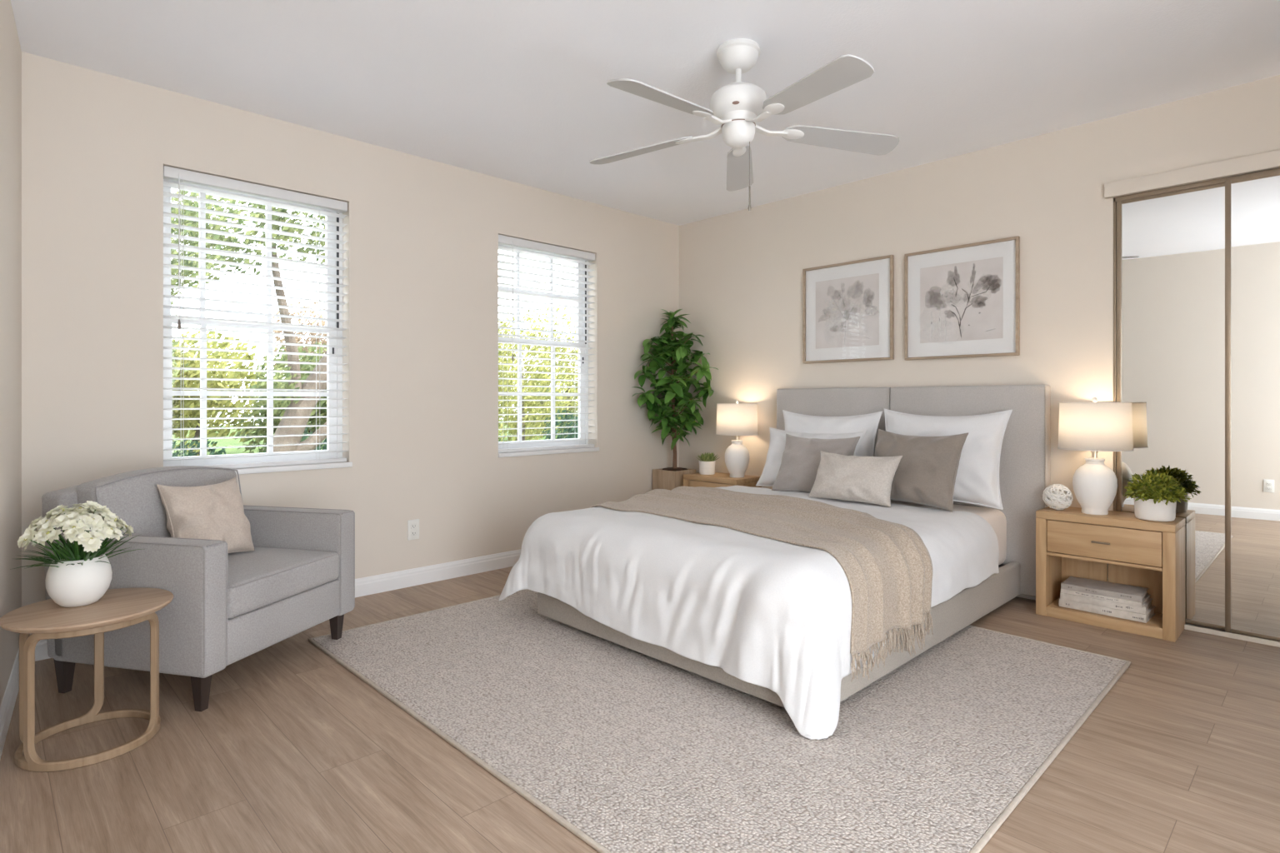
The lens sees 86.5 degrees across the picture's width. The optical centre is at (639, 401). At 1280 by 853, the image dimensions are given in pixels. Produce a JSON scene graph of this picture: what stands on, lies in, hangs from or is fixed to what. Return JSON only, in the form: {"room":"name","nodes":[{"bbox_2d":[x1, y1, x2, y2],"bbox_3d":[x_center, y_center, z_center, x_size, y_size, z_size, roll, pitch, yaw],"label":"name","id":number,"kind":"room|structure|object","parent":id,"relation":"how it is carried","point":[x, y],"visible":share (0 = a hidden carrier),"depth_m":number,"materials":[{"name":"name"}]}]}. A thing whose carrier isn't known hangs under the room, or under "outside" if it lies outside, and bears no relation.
{"room":"bedroom","nodes":[
{"label":"bedroom","id":0,"kind":"room"},
{"bbox_2d":[0,0,21,706],"bbox_3d":[-1.000,-0.177,0.801,0.100,2.440,5.143,0,0,-39],"label":"wall","id":1,"kind":"structure","parent":0,"point":[10,48],"depth_m":2.36,"materials":[{"name":"paint"}]},
{"bbox_2d":[0,648,19,759],"bbox_3d":[-0.940,0.995,0.817,0.014,0.096,4.872,0,0,-39],"label":"baseboard","id":2,"kind":"structure","parent":1,"relation":"attached to","point":[7,707],"depth_m":2.22,"materials":[{"name":"white"}]},
{"bbox_2d":[21,51,679,634],"bbox_3d":[-1.323,-0.177,3.936,4.800,2.440,0.160,0,0,-44],"label":"wall","id":3,"kind":"structure","parent":0,"point":[421,406],"depth_m":3.66,"materials":[{"name":"paint"}]},
{"bbox_2d":[163,179,352,474],"bbox_3d":[-1.882,-0.358,3.380,0.835,1.410,0.169,0,0,-44],"label":"window","id":4,"kind":"structure","parent":3,"relation":"in","point":[167,424],"depth_m":3.42,"materials":[{"name":"white plastic"}]},
{"bbox_2d":[163,165,347,469],"bbox_3d":[-1.860,-0.369,3.352,0.811,1.379,0.069,0,0,-44],"label":"window blind","id":5,"kind":"object","parent":4,"relation":"attached to","point":[178,175],"visible":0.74,"depth_m":3.32,"materials":[{"name":"white plastic"}]},
{"bbox_2d":[35,549,521,661],"bbox_3d":[-1.073,0.995,4.058,3.870,0.096,0.014,0,0,-44],"label":"baseboard","id":6,"kind":"structure","parent":3,"relation":"attached to","point":[371,585],"depth_m":3.90,"materials":[{"name":"white"}]},
{"bbox_2d":[407,519,419,540],"bbox_3d":[-1.282,0.726,3.857,0.070,0.114,0.010,0,0,-44],"label":"wall outlet","id":7,"kind":"object","parent":3,"relation":"attached to","point":[412,525],"visible":1,"depth_m":3.85,"materials":[{"name":"white plastic"}]},
{"bbox_2d":[410,523,416,529],"bbox_3d":[-1.281,0.706,3.856,0.034,0.028,0.005,0,0,-44],"label":"socket","id":8,"kind":"object","parent":7,"relation":"attached to","point":[413,526],"depth_m":3.85,"materials":[{"name":"grey plastic"}]},
{"bbox_2d":[410,530,416,535],"bbox_3d":[-1.281,0.746,3.856,0.034,0.028,0.005,0,0,-44],"label":"socket","id":9,"kind":"object","parent":7,"relation":"attached to","point":[412,532],"depth_m":3.85,"materials":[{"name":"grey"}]},
{"bbox_2d":[497,244,599,457],"bbox_3d":[-0.641,-0.351,4.585,0.825,1.400,0.169,0,0,-44],"label":"window","id":10,"kind":"structure","parent":3,"relation":"in","point":[582,403],"depth_m":4.68,"materials":[{"name":"white plastic"}]},
{"bbox_2d":[498,235,594,453],"bbox_3d":[-0.618,-0.362,4.556,0.801,1.369,0.069,0,0,-44],"label":"window blind","id":11,"kind":"object","parent":10,"relation":"attached to","point":[502,240],"visible":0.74,"depth_m":4.54,"materials":[{"name":"white plastic"}]},
{"bbox_2d":[0,566,1279,852],"bbox_3d":[0.622,1.068,2.361,5.400,0.050,5.130,0,0,-44],"label":"floor","id":12,"kind":"structure","parent":0,"point":[291,751],"depth_m":1.94,"materials":[{"name":"brown wood"}]},
{"bbox_2d":[0,587,173,772],"bbox_3d":[-1.681,0.834,2.087,0.416,0.417,0.416,0,0,-44],"label":"side table","id":13,"kind":"object","parent":12,"relation":"on","point":[119,608],"visible":0.99,"depth_m":2.02,"materials":[{"name":"brown wood"}]},
{"bbox_2d":[10,500,142,607],"bbox_3d":[-1.733,0.467,2.115,0.328,0.318,0.278,0,0,-44],"label":"flower vase","id":14,"kind":"object","parent":13,"relation":"on","point":[82,575],"visible":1,"depth_m":2.06,"materials":[{"name":"white ceramic"}]},
{"bbox_2d":[41,465,354,711],"bbox_3d":[-1.691,0.655,2.705,0.723,0.777,0.770,0,0,14],"label":"armchair","id":15,"kind":"object","parent":12,"relation":"on","point":[225,608],"visible":0.73,"depth_m":2.44,"materials":[{"name":"fabric"}]},
{"bbox_2d":[75,465,237,537],"bbox_3d":[-1.893,0.455,2.740,0.158,0.377,0.630,0,0,14],"label":"cushion","id":16,"kind":"object","parent":15,"relation":"on","point":[134,497],"depth_m":2.59,"materials":[{"name":"fabric"}]},
{"bbox_2d":[156,477,254,553],"bbox_3d":[-1.716,0.469,2.712,0.217,0.305,0.318,0,0,26],"label":"throw cushion","id":17,"kind":"object","parent":15,"relation":"on","point":[216,512],"visible":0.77,"depth_m":2.66,"materials":[{"name":"beige fabric"}]},
{"bbox_2d":[227,547,339,619],"bbox_3d":[-1.609,0.688,2.685,0.554,0.135,0.574,0,0,14],"label":"seat cushion","id":18,"kind":"object","parent":15,"relation":"on","point":[261,580],"depth_m":2.62,"materials":[{"name":"fabric"}]},
{"bbox_2d":[632,309,718,490],"bbox_3d":[0.299,0.173,4.988,0.586,1.739,0.564,0,0,-44],"label":"potted tree","id":19,"kind":"object","parent":12,"relation":"on","point":[677,395],"visible":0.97,"depth_m":5.06,"materials":[{"name":"green plant"}]},
{"bbox_2d":[308,589,1130,852],"bbox_3d":[0.253,1.037,2.832,2.255,0.012,2.550,0,0,-44],"label":"area rug","id":20,"kind":"object","parent":12,"relation":"on","point":[628,751],"visible":0.74,"depth_m":2.11,"materials":[{"name":"beige carpet"}]},
{"bbox_2d":[537,385,1050,707],"bbox_3d":[0.807,0.478,3.378,2.082,1.130,1.637,0,0,-44],"label":"upholstered bed","id":21,"kind":"object","parent":20,"relation":"on","point":[1025,457],"visible":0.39,"depth_m":3.51,"materials":[{"name":"fabric"}]},
{"bbox_2d":[890,500,1006,565],"bbox_3d":[0.765,0.713,3.399,1.940,0.299,1.384,0,0,-44],"label":"mattress","id":22,"kind":"object","parent":21,"relation":"on","point":[996,518],"visible":0.16,"depth_m":3.51,"materials":[{"name":"fabric"}]},
{"bbox_2d":[498,485,999,739],"bbox_3d":[0.519,0.774,3.254,1.704,0.507,1.777,0,0,-44],"label":"duvet","id":23,"kind":"object","parent":22,"relation":"on","point":[774,615],"visible":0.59,"depth_m":2.55,"materials":[{"name":"fabric"}]},
{"bbox_2d":[590,486,933,682],"bbox_3d":[0.533,0.706,3.238,0.936,0.448,1.853,0,0,-36],"label":"throw blanket","id":24,"kind":"object","parent":23,"relation":"on","point":[887,566],"visible":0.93,"depth_m":2.63,"materials":[{"name":"beige fabric"}]},
{"bbox_2d":[771,434,859,493],"bbox_3d":[1.021,0.368,3.986,0.247,0.337,0.488,0,0,-44],"label":"throw cushion","id":25,"kind":"object","parent":23,"relation":"on","point":[801,458],"visible":0.73,"depth_m":3.96,"materials":[{"name":"grey fabric"}]},
{"bbox_2d":[808,450,902,507],"bbox_3d":[1.129,0.404,3.608,0.196,0.253,0.480,0,0,-44],"label":"throw cushion","id":26,"kind":"object","parent":23,"relation":"on","point":[853,478],"visible":1,"depth_m":3.54,"materials":[{"name":"fabric"}]},
{"bbox_2d":[874,429,968,511],"bbox_3d":[1.422,0.344,3.559,0.221,0.384,0.536,0,0,-31],"label":"throw cushion","id":27,"kind":"object","parent":23,"relation":"on","point":[926,472],"visible":0.77,"depth_m":3.43,"materials":[{"name":"beige fabric"}]},
{"bbox_2d":[755,427,866,486],"bbox_3d":[1.032,0.354,4.169,0.239,0.373,0.676,0,0,-44],"label":"bed pillow","id":28,"kind":"object","parent":22,"relation":"on","point":[777,437],"visible":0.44,"depth_m":4.26,"materials":[{"name":"fabric"}]},
{"bbox_2d":[782,410,882,456],"bbox_3d":[1.154,0.292,4.215,0.188,0.473,0.693,0,0,-44],"label":"bed pillow","id":29,"kind":"object","parent":22,"relation":"on","point":[796,422],"visible":0.34,"depth_m":4.11,"materials":[{"name":"fabric"}]},
{"bbox_2d":[884,408,1012,509],"bbox_3d":[1.612,0.290,3.684,0.253,0.500,0.698,0,0,-44],"label":"bed pillow","id":30,"kind":"object","parent":22,"relation":"on","point":[977,482],"visible":0.62,"depth_m":3.50,"materials":[{"name":"fabric"}]},
{"bbox_2d":[683,472,761,487],"bbox_3d":[0.582,0.787,4.891,0.308,0.512,0.489,0,0,-44],"label":"nightstand","id":31,"kind":"object","parent":12,"relation":"on","point":[718,479],"visible":0.27,"depth_m":4.79,"materials":[{"name":"brown wood"}]},
{"bbox_2d":[697,452,718,474],"bbox_3d":[0.495,0.451,4.975,0.170,0.161,0.155,0,0,-21],"label":"potted succulent","id":32,"kind":"object","parent":31,"relation":"on","point":[707,463],"visible":1,"depth_m":4.93,"materials":[{"name":"white ceramic"}]},
{"bbox_2d":[715,400,758,477],"bbox_3d":[0.684,0.261,4.796,0.296,0.539,0.296,0,0,-44],"label":"table lamp","id":33,"kind":"object","parent":31,"relation":"on","point":[737,419],"visible":1,"depth_m":4.71,"materials":[{"name":"white ceramic"}]},
{"bbox_2d":[1035,506,1185,642],"bbox_3d":[2.221,0.789,3.232,0.290,0.507,0.543,0,0,-44],"label":"nightstand","id":34,"kind":"object","parent":12,"relation":"on","point":[1070,542],"visible":0.89,"depth_m":3.17,"materials":[{"name":"brown wood"}]},
{"bbox_2d":[1042,484,1073,510],"bbox_3d":[2.064,0.473,3.366,0.130,0.129,0.126,0,0,-34],"label":"decorative ball","id":35,"kind":"object","parent":34,"relation":"on","point":[1047,494],"visible":1,"depth_m":3.33,"materials":[{"name":"white ceramic"}]},
{"bbox_2d":[1057,397,1134,514],"bbox_3d":[2.179,0.258,3.263,0.305,0.556,0.305,0,0,-44],"label":"table lamp","id":36,"kind":"object","parent":34,"relation":"on","point":[1094,427],"visible":1,"depth_m":3.18,"materials":[{"name":"white ceramic"}]},
{"bbox_2d":[1046,597,1162,639],"bbox_3d":[2.228,1.019,3.238,0.270,0.048,0.453,0,0,-44],"label":"shelf","id":37,"kind":"object","parent":34,"relation":"attached to","point":[1153,627],"depth_m":3.14,"materials":[{"name":"brown wood"}]},
{"bbox_2d":[1059,598,1155,623],"bbox_3d":[2.214,0.973,3.233,0.190,0.036,0.345,0,0,-43],"label":"book","id":38,"kind":"object","parent":34,"relation":"on","point":[1136,617],"visible":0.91,"depth_m":3.15,"materials":[{"name":"paper"}]},
{"bbox_2d":[1060,592,1152,614],"bbox_3d":[2.215,0.940,3.238,0.335,0.030,0.190,0,0,44],"label":"book","id":39,"kind":"object","parent":38,"relation":"on","point":[1145,608],"visible":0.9,"depth_m":3.16,"materials":[{"name":"paper"}]},
{"bbox_2d":[1060,589,1150,606],"bbox_3d":[2.215,0.915,3.244,0.190,0.018,0.322,0,0,-43],"label":"book","id":40,"kind":"object","parent":39,"relation":"on","point":[1147,598],"visible":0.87,"depth_m":3.16,"materials":[{"name":"paper"}]},
{"bbox_2d":[1060,576,1148,602],"bbox_3d":[2.215,0.892,3.249,0.318,0.026,0.190,0,0,44],"label":"book","id":41,"kind":"object","parent":40,"relation":"on","point":[1072,583],"visible":1,"depth_m":3.21,"materials":[{"name":"paper"}]},
{"bbox_2d":[1124,470,1191,522],"bbox_3d":[2.342,0.422,3.095,0.240,0.227,0.248,0,0,-26],"label":"boxwood","id":42,"kind":"object","parent":34,"relation":"on","point":[1155,502],"visible":1,"depth_m":3.04,"materials":[{"name":"green plant"}]},
{"bbox_2d":[10,0,1279,225],"bbox_3d":[0.622,-1.437,2.361,5.400,0.080,5.130,0,0,-44],"label":"ceiling","id":43,"kind":"structure","parent":0,"point":[516,91],"depth_m":2.84,"materials":[{"name":"paint"}]},
{"bbox_2d":[589,38,899,211],"bbox_3d":[0.355,-1.073,2.663,1.238,0.647,1.288,0,0,-44],"label":"ceiling fan","id":44,"kind":"object","parent":43,"relation":"hanging from","point":[737,107],"visible":1,"depth_m":2.64,"materials":[{"name":"white"}]},
{"bbox_2d":[699,460,714,474],"bbox_3d":[0.490,0.482,4.974,0.120,0.098,0.120,0,0,-44],"label":"pot","id":45,"kind":"object","parent":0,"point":[706,467],"depth_m":4.92,"materials":[{"name":"white ceramic"}]},
{"bbox_2d":[679,75,1279,582],"bbox_3d":[2.022,-0.177,3.733,0.120,2.440,5.110,0,0,-44],"label":"wall","id":46,"kind":"structure","parent":0,"point":[741,272],"depth_m":3.84,"materials":[{"name":"paint"}]},
{"bbox_2d":[802,255,894,363],"bbox_3d":[1.317,-0.572,4.352,0.026,0.634,0.623,0,0,-44],"label":"framed picture","id":47,"kind":"object","parent":46,"relation":"attached to","point":[848,307],"visible":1,"depth_m":4.34,"materials":[{"name":"brown wood"}]},
{"bbox_2d":[904,235,1019,360],"bbox_3d":[1.804,-0.564,3.850,0.026,0.634,0.622,0,0,-44],"label":"framed picture","id":48,"kind":"object","parent":46,"relation":"attached to","point":[961,301],"visible":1,"depth_m":3.83,"materials":[{"name":"brown wood"}]},
{"bbox_2d":[1017,595,1035,600],"bbox_3d":[1.300,0.995,4.381,0.014,0.096,2.855,0,0,-44],"label":"baseboard","id":49,"kind":"structure","parent":46,"relation":"attached to","point":[1018,596],"depth_m":3.60,"materials":[{"name":"white"}]},
{"bbox_2d":[1113,198,1116,511],"bbox_3d":[2.355,0.016,3.365,0.085,2.030,0.012,0,0,-44],"label":"trim","id":50,"kind":"structure","parent":46,"relation":"attached to","point":[1115,202],"depth_m":3.34,"materials":[{"name":"brown metal"}]},
{"bbox_2d":[1116,182,1224,629],"bbox_3d":[2.646,0.021,3.023,0.022,2.005,0.882,0,0,-44],"label":"door","id":51,"kind":"structure","parent":46,"relation":"in","point":[1171,246],"depth_m":3.15,"materials":[{"name":"silver mirror"}]},
{"bbox_2d":[1104,150,1279,199],"bbox_3d":[2.982,-1.034,2.635,0.032,0.070,1.995,0,0,-44],"label":"trim","id":52,"kind":"structure","parent":46,"relation":"attached to","point":[1270,160],"depth_m":3.09,"materials":[{"name":"paint"}]},
{"bbox_2d":[1113,167,1279,201],"bbox_3d":[2.930,-0.990,2.772,0.085,0.022,1.665,0,0,-44],"label":"trim","id":53,"kind":"structure","parent":46,"relation":"attached to","point":[1220,180],"depth_m":3.13,"materials":[{"name":"brown metal"}]},
{"bbox_2d":[1184,623,1279,647],"bbox_3d":[2.918,1.032,2.760,0.119,0.022,1.665,0,0,-44],"label":"trim","id":54,"kind":"structure","parent":46,"relation":"attached to","point":[1207,630],"depth_m":3.01,"materials":[{"name":"beige"}]},
{"bbox_2d":[1225,170,1279,641],"bbox_3d":[3.033,0.021,2.586,0.022,2.005,1.235,0,0,-44],"label":"door","id":55,"kind":"structure","parent":46,"relation":"in","point":[1252,202],"depth_m":2.96,"materials":[{"name":"silver mirror"}]},
{"bbox_2d":[1133,496,1176,522],"bbox_3d":[2.338,0.486,3.092,0.158,0.100,0.158,0,0,-44],"label":"pot","id":56,"kind":"object","parent":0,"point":[1147,510],"depth_m":3.03,"materials":[{"name":"white ceramic"}]},
{"label":"outside","id":57,"kind":"structure","parent":0,"visible":0},
{"bbox_2d":[172,419,564,456],"bbox_3d":[-10.085,1.368,23.302,70.000,0.050,39.840,0,0,-44],"label":"ground","id":58,"kind":"structure","parent":57,"point":[224,442],"depth_m":22.17,"materials":[{"name":"green plant"}]},
{"bbox_2d":[172,435,229,457],"bbox_3d":[-6.080,0.859,8.420,1.736,1.176,1.398,0,0,-44],"label":"shrub","id":59,"kind":"object","parent":58,"relation":"on","point":[189,452],"visible":0.04,"depth_m":8.70,"materials":[{"name":"green plant"}]},
{"bbox_2d":[170,190,244,390],"bbox_3d":[-5.027,-0.514,7.241,1.477,3.723,1.149,0,0,-44],"label":"tree","id":60,"kind":"object","parent":58,"relation":"on","point":[187,202],"visible":0.18,"depth_m":7.30,"materials":[{"name":"green plant"}]},
{"bbox_2d":[172,330,244,441],"bbox_3d":[-7.825,-0.112,11.070,2.371,2.910,2.038,0,0,-44],"label":"bush","id":61,"kind":"object","parent":58,"relation":"on","point":[191,373],"visible":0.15,"depth_m":11.20,"materials":[{"name":"green plant"}]},
{"bbox_2d":[173,327,264,455],"bbox_3d":[-10.910,-0.201,16.730,3.822,3.146,3.014,0,0,-16],"label":"tree","id":62,"kind":"object","parent":58,"relation":"on","point":[234,413],"visible":0.14,"depth_m":16.70,"materials":[{"name":"green plant"}]},
{"bbox_2d":[170,190,326,452],"bbox_3d":[-4.590,-0.970,9.424,4.032,4.768,1.880,0,0,-44],"label":"tree","id":63,"kind":"object","parent":58,"relation":"on","point":[289,376],"visible":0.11,"depth_m":9.05,"materials":[{"name":"green plant"}]},
{"bbox_2d":[235,341,326,453],"bbox_3d":[-5.929,0.129,12.143,2.066,2.429,2.277,0,0,-44],"label":"tree","id":64,"kind":"object","parent":58,"relation":"on","point":[321,403],"visible":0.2,"depth_m":11.82,"materials":[{"name":"green plant"}]},
{"bbox_2d":[258,295,326,438],"bbox_3d":[-7.392,-0.563,16.338,3.050,3.811,2.990,0,0,-44],"label":"tree","id":65,"kind":"object","parent":58,"relation":"on","point":[312,340],"visible":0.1,"depth_m":15.77,"materials":[{"name":"green plant"}]},
{"bbox_2d":[263,427,326,453],"bbox_3d":[-4.779,0.875,10.266,1.785,1.159,1.103,0,0,-44],"label":"shrub","id":66,"kind":"object","parent":58,"relation":"on","point":[318,447],"visible":0.03,"depth_m":10.12,"materials":[{"name":"green plant"}]},
{"bbox_2d":[498,346,545,440],"bbox_3d":[-5.154,-0.280,22.839,3.967,3.681,2.796,0,0,-44],"label":"tree","id":67,"kind":"object","parent":58,"relation":"on","point":[532,412],"visible":0.03,"depth_m":23.09,"materials":[{"name":"green plant"}]},
{"bbox_2d":[498,317,577,441],"bbox_3d":[-2.522,-0.186,13.275,3.016,3.058,2.750,0,0,-44],"label":"bush","id":68,"kind":"object","parent":58,"relation":"on","point":[507,403],"visible":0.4,"depth_m":13.22,"materials":[{"name":"green plant"}]},
{"bbox_2d":[498,410,578,442],"bbox_3d":[-1.426,0.806,12.044,3.312,1.399,1.267,0,0,-26],"label":"shrub","id":69,"kind":"object","parent":58,"relation":"on","point":[566,417],"visible":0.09,"depth_m":11.87,"materials":[{"name":"green plant"}]},
{"bbox_2d":[498,356,578,434],"bbox_3d":[-3.963,-0.085,27.727,3.553,3.538,3.079,0,0,-44],"label":"tree","id":70,"kind":"object","parent":58,"relation":"on","point":[547,390],"visible":0.06,"depth_m":27.57,"materials":[{"name":"green plant"}]},
{"bbox_2d":[499,302,578,430],"bbox_3d":[-1.811,-0.483,16.367,2.838,3.653,3.254,0,0,40],"label":"tree","id":71,"kind":"object","parent":58,"relation":"on","point":[559,349],"visible":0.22,"depth_m":15.62,"materials":[{"name":"green plant"}]},
{"bbox_2d":[555,403,578,439],"bbox_3d":[-0.726,0.764,14.495,2.050,1.559,1.686,0,0,-44],"label":"shrub","id":72,"kind":"object","parent":58,"relation":"on","point":[576,415],"visible":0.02,"depth_m":14.19,"materials":[{"name":"green plant"}]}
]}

